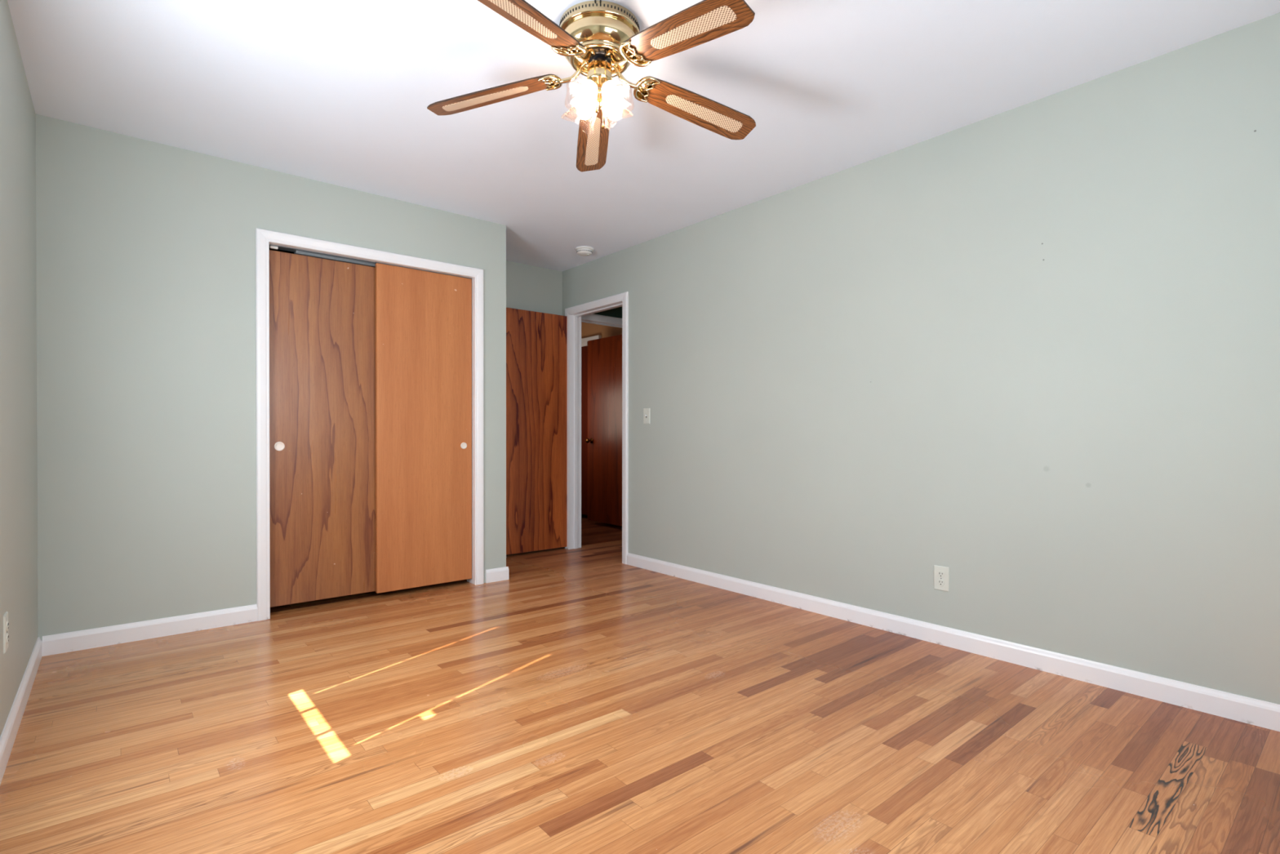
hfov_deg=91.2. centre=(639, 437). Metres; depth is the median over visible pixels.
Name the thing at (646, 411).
light switch
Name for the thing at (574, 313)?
trim
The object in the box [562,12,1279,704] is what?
wall
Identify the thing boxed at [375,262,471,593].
door
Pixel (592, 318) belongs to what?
trim
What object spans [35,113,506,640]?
wall
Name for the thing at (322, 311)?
door
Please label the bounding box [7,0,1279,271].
ceiling
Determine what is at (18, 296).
wall
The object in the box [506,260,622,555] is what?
wall
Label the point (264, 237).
trim
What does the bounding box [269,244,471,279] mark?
closet track
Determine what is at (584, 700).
floor
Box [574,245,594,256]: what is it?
smoke detector
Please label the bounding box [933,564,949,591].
electrical outlet
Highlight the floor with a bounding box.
[0,514,1279,853]
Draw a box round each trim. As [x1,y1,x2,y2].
[255,227,484,621]
[564,291,628,564]
[581,313,622,328]
[581,334,601,346]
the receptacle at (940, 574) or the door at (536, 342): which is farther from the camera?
the door at (536, 342)
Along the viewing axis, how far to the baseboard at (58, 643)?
3.08 m
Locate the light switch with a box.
[643,408,649,423]
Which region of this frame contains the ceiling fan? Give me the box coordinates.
[426,0,755,172]
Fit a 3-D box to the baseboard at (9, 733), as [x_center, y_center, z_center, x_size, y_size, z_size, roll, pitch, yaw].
[-1.295,0.955,1.143,0.014,0.088,4.406,0,0,-40]
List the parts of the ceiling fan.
blade, blade, blade arm, lamp shade, light bulb, lamp shade, light bulb, blade arm, blade, light bulb, light bulb, lamp shade, lamp shade, blade arm, blade arm, blade, blade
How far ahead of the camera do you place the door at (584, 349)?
7.41 m
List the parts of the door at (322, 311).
finger pull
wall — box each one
[0,0,38,736]
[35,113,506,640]
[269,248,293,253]
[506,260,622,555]
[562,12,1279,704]
[581,322,622,338]
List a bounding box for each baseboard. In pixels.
[0,636,42,784]
[42,566,508,656]
[626,552,1279,731]
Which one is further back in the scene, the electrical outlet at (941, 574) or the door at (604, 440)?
the door at (604, 440)
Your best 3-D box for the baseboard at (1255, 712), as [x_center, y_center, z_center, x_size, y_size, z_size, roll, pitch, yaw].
[1.272,0.944,3.202,0.014,0.088,4.262,0,0,-40]
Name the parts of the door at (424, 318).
finger pull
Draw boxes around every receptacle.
[6,620,8,631]
[6,632,8,644]
[937,570,944,577]
[937,578,944,586]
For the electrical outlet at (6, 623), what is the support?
attached to the wall at (18, 296)
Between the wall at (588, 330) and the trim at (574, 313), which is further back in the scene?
the wall at (588, 330)
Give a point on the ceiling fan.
(600, 39)
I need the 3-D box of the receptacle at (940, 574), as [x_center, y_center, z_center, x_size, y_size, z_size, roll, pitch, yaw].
[1.442,0.654,3.000,0.004,0.034,0.034,0,0,-40]
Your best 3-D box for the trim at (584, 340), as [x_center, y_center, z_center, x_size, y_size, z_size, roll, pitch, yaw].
[-0.736,-1.128,7.499,0.043,0.094,0.870,0,0,-40]
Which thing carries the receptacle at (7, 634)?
attached to the electrical outlet at (6, 623)
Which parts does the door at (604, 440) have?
knob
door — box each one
[269,249,375,607]
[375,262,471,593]
[506,307,567,555]
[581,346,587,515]
[585,333,622,525]
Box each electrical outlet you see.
[3,611,8,653]
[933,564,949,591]

